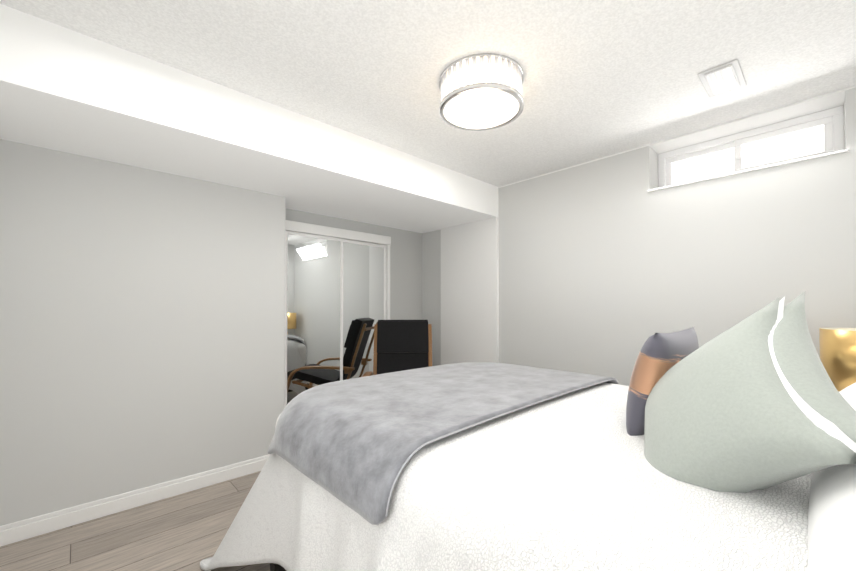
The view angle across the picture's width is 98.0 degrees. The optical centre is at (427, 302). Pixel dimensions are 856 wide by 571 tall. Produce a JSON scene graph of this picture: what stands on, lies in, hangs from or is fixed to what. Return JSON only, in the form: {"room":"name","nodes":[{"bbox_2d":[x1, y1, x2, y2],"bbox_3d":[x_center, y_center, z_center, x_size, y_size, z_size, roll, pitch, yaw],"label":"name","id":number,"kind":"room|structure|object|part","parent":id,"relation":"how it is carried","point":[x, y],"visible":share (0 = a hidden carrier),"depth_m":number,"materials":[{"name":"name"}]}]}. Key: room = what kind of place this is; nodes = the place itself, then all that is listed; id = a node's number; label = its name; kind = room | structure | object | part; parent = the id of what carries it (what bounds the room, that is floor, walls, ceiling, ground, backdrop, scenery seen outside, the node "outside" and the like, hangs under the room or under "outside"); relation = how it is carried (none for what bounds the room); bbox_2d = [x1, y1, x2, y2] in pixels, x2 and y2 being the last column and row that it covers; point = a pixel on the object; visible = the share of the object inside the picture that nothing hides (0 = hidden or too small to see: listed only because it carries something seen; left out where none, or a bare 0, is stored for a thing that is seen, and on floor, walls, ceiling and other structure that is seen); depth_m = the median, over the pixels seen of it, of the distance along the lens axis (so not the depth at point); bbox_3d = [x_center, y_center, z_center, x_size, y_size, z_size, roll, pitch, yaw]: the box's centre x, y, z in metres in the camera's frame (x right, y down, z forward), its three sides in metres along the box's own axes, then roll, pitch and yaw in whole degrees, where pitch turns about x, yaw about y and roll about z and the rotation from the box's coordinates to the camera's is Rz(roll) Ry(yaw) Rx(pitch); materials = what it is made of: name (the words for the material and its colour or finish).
{"room":"bedroom","nodes":[
{"label":"bedroom","id":0,"kind":"room"},
{"bbox_2d":[0,471,269,570],"bbox_3d":[0.039,1.245,1.867,3.910,0.100,4.100,1,-1,-43],"label":"floor","id":1,"kind":"structure","parent":0,"point":[187,531],"depth_m":1.87,"materials":[{"name":"laminate"}]},
{"bbox_2d":[362,320,431,376],"bbox_3d":[-0.218,0.687,3.176,0.692,1.050,0.919,0,-1,-3],"label":"chair","id":2,"kind":"object","parent":1,"relation":"on","point":[401,345],"visible":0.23,"depth_m":3.42,"materials":[{"name":"brown wood"}]},
{"bbox_3d":[-0.476,0.566,3.223,0.045,0.714,0.800,0,-1,-3],"label":"rail","id":3,"kind":"part","parent":2,"relation":"part of","materials":[{"name":"brown wood"}]},
{"bbox_3d":[0.034,0.566,3.252,0.045,0.714,0.800,0,-1,-3],"label":"rail","id":4,"kind":"part","parent":2,"relation":"part of","materials":[{"name":"brown wood"}]},
{"bbox_2d":[200,292,855,570],"bbox_3d":[0.400,0.583,1.466,1.790,1.214,2.285,1,-1,-43],"label":"bed","id":5,"kind":"object","parent":1,"relation":"on","point":[733,448],"visible":1,"depth_m":0.89,"materials":[{"name":"white fabric"}]},
{"bbox_3d":[-0.642,1.117,1.600,0.065,0.150,0.065,1,-1,-43],"label":"leg","id":6,"kind":"part","parent":5,"relation":"part of","materials":[{"name":"black"}]},
{"bbox_2d":[268,362,618,524],"bbox_3d":[0.174,0.579,1.812,1.643,0.402,0.904,1,-1,-43],"label":"throw","id":7,"kind":"object","parent":5,"relation":"on","point":[342,452],"depth_m":1.30,"materials":[{"name":"grey fabric"}]},
{"bbox_2d":[200,382,812,570],"bbox_3d":[0.378,0.794,1.486,1.790,0.776,2.224,1,-1,-43],"label":"quilt","id":8,"kind":"object","parent":5,"relation":"on","point":[560,483],"depth_m":0.91,"materials":[{"name":"white fabric"}]},
{"bbox_2d":[808,464,855,570],"bbox_3d":[0.876,0.305,0.601,0.720,0.190,0.460,1,-41,-43],"label":"pillow","id":9,"kind":"object","parent":5,"relation":"on","point":[831,490],"depth_m":0.59,"materials":[{"name":"white fabric"}]},
{"bbox_2d":[839,382,855,410],"bbox_3d":[1.408,0.311,1.101,0.720,0.190,0.460,1,-41,-43],"label":"pillow","id":10,"kind":"object","parent":5,"relation":"on","point":[849,393],"depth_m":1.14,"materials":[{"name":"white fabric"}]},
{"bbox_3d":[1.914,0.880,1.645,0.488,0.625,0.440,1,-1,-43],"label":"nightstand","id":11,"kind":"object","parent":1,"relation":"on","visible":0},
{"bbox_2d":[819,328,855,391],"bbox_3d":[1.980,0.344,1.638,0.350,0.443,0.350,1,-1,-43],"label":"lamp","id":12,"kind":"object","parent":11,"relation":"on","point":[838,353],"visible":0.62,"depth_m":1.64,"materials":[{"name":"gold metal"}]},
{"bbox_2d":[0,139,285,525],"bbox_3d":[-1.805,0.062,2.413,1.590,2.280,0.440,1,-1,-43],"label":"wall","id":13,"kind":"structure","parent":0,"point":[142,327],"depth_m":2.16,"materials":[{"name":"white paint"}]},
{"bbox_2d":[0,454,269,546],"bbox_3d":[-1.606,1.151,2.275,1.470,0.098,0.014,1,-1,-43],"label":"baseboard","id":14,"kind":"structure","parent":13,"relation":"attached to","point":[37,528],"depth_m":2.12,"materials":[{"name":"white wood"}]},
{"bbox_2d":[285,208,421,319],"bbox_3d":[-0.593,0.078,3.772,2.040,2.280,0.120,1,-1,-43],"label":"wall","id":15,"kind":"structure","parent":0,"point":[405,274],"depth_m":3.97,"materials":[{"name":"grey paint"}]},
{"bbox_2d":[285,220,390,405],"bbox_3d":[-0.810,0.269,3.439,1.130,1.890,0.060,1,-1,-43],"label":"mirror","id":16,"kind":"object","parent":15,"relation":"attached to","point":[337,294],"visible":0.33,"depth_m":3.36,"materials":[{"name":"white mirror"}]},
{"bbox_3d":[-0.991,0.297,3.259,0.494,1.721,0.006,1,-1,-43],"label":"door glass","id":17,"kind":"part","parent":16,"relation":"part of","materials":[{"name":"white"}]},
{"bbox_3d":[-0.992,-0.577,3.270,0.494,0.028,0.020,1,-1,-43],"label":"door rail","id":18,"kind":"part","parent":16,"relation":"part of","materials":[{"name":"white"}]},
{"bbox_3d":[-0.637,-0.573,3.637,0.494,0.028,0.020,1,-1,-43],"label":"door rail","id":19,"kind":"part","parent":16,"relation":"part of","materials":[{"name":"white"}]},
{"bbox_3d":[-0.636,0.302,3.626,0.494,1.721,0.006,1,-1,-43],"label":"door glass","id":20,"kind":"part","parent":16,"relation":"part of","materials":[{"name":"white"}]},
{"bbox_2d":[0,0,855,186],"bbox_3d":[0.039,-1.135,1.896,3.910,0.100,4.100,1,-1,-43],"label":"ceiling","id":21,"kind":"structure","parent":0,"point":[603,78],"depth_m":1.65,"materials":[{"name":"white paint"}]},
{"bbox_2d":[0,4,497,232],"bbox_3d":[-0.857,-0.935,2.737,3.160,0.280,1.043,1,-1,-43],"label":"bulkhead","id":22,"kind":"object","parent":21,"relation":"attached to","point":[64,89],"visible":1,"depth_m":1.93,"materials":[{"name":"white paint"}]},
{"bbox_2d":[439,53,523,130],"bbox_3d":[0.260,-1.011,1.828,0.410,0.147,0.410,1,-1,-43],"label":"ceiling light","id":23,"kind":"object","parent":21,"relation":"attached to","point":[481,92],"visible":1,"depth_m":1.72,"materials":[{"name":"silver metal"}]},
{"bbox_3d":[0.260,-1.078,1.828,0.410,0.014,0.410,1,-1,-43],"label":"plate","id":24,"kind":"part","parent":23,"relation":"part of","materials":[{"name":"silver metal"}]},
{"bbox_2d":[444,90,518,128],"bbox_3d":[0.260,-0.944,1.827,0.370,0.006,0.370,1,-1,-43],"label":"diffuser","id":25,"kind":"object","parent":23,"relation":"attached to","point":[465,109],"depth_m":1.81,"materials":[{"name":"white"}]},
{"bbox_2d":[697,59,746,97],"bbox_3d":[1.435,-1.079,1.811,0.290,0.014,0.150,1,-1,-43],"label":"ceiling vent","id":26,"kind":"object","parent":21,"relation":"in","point":[722,78],"visible":1,"depth_m":1.79,"materials":[{"name":"grey metal"}]},
{"bbox_2d":[422,88,855,391],"bbox_3d":[1.234,0.075,3.005,0.330,2.268,3.740,1,-1,-43],"label":"wall","id":27,"kind":"structure","parent":0,"point":[608,287],"depth_m":2.62,"materials":[{"name":"white paint"}]},
{"bbox_2d":[647,149,848,191],"bbox_3d":[1.813,-0.760,2.208,0.032,0.012,0.910,1,-1,-43],"label":"window sill","id":28,"kind":"structure","parent":27,"relation":"attached to","point":[770,166],"depth_m":2.13,"materials":[{"name":"white"}]},
{"bbox_2d":[498,85,855,187],"bbox_3d":[1.245,-1.065,3.029,0.300,0.012,3.740,1,-1,-43],"label":"crown molding","id":29,"kind":"structure","parent":0,"point":[826,101],"depth_m":2.22,"materials":[{"name":"white paint"}]},
{"bbox_2d":[658,106,843,187],"bbox_3d":[1.978,-0.937,2.364,0.060,0.261,0.890,1,-1,-43],"label":"window","id":30,"kind":"structure","parent":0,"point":[791,145],"depth_m":2.28,"materials":[{"name":"white plastic"}]},
{"bbox_3d":[1.687,-0.912,2.673,0.060,0.219,0.042,1,-1,-43],"label":"frame","id":31,"kind":"part","parent":30,"relation":"part of","materials":[{"name":"white plastic"}]},
{"bbox_3d":[1.719,-0.912,2.651,0.020,0.151,0.034,1,-1,-43],"label":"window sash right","id":32,"kind":"part","parent":30,"relation":"part of","materials":[{"name":"white plastic"}]},
{"bbox_3d":[1.852,-1.006,2.510,0.020,0.034,0.423,1,-1,-43],"label":"window sash","id":33,"kind":"part","parent":30,"relation":"part of","materials":[{"name":"white plastic"}]},
{"bbox_3d":[1.852,-0.821,2.508,0.020,0.034,0.423,1,-1,-43],"label":"window sash","id":34,"kind":"part","parent":30,"relation":"part of","materials":[{"name":"white plastic"}]},
{"bbox_3d":[1.852,-0.914,2.509,0.004,0.151,0.355,1,-1,-43],"label":"glass","id":35,"kind":"part","parent":30,"relation":"part of","materials":[{"name":"white"}]},
{"bbox_3d":[1.965,-0.916,2.357,0.020,0.151,0.034,1,-1,-43],"label":"window sash","id":36,"kind":"part","parent":30,"relation":"part of","materials":[{"name":"white plastic"}]},
{"bbox_3d":[1.978,-1.046,2.366,0.060,0.042,0.890,1,-1,-43],"label":"frame","id":37,"kind":"part","parent":30,"relation":"part of","materials":[{"name":"white plastic"}]},
{"bbox_3d":[2.099,-0.917,2.215,0.004,0.151,0.355,1,-1,-43],"label":"glass","id":38,"kind":"part","parent":30,"relation":"part of","materials":[{"name":"white"}]},
{"bbox_3d":[2.099,-1.010,2.216,0.020,0.034,0.423,1,-1,-43],"label":"window sash","id":39,"kind":"part","parent":30,"relation":"part of","materials":[{"name":"white plastic"}]},
{"bbox_3d":[2.099,-0.825,2.214,0.020,0.034,0.423,1,-1,-43],"label":"window sash","id":40,"kind":"part","parent":30,"relation":"part of","materials":[{"name":"white plastic"}]},
{"bbox_3d":[2.232,-0.919,2.073,0.020,0.151,0.034,1,-1,-43],"label":"window sash","id":41,"kind":"part","parent":30,"relation":"part of","materials":[{"name":"white plastic"}]},
{"bbox_3d":[2.268,-0.919,2.055,0.060,0.219,0.042,1,-1,-43],"label":"frame","id":42,"kind":"part","parent":30,"relation":"part of","materials":[{"name":"white plastic"}]}
]}

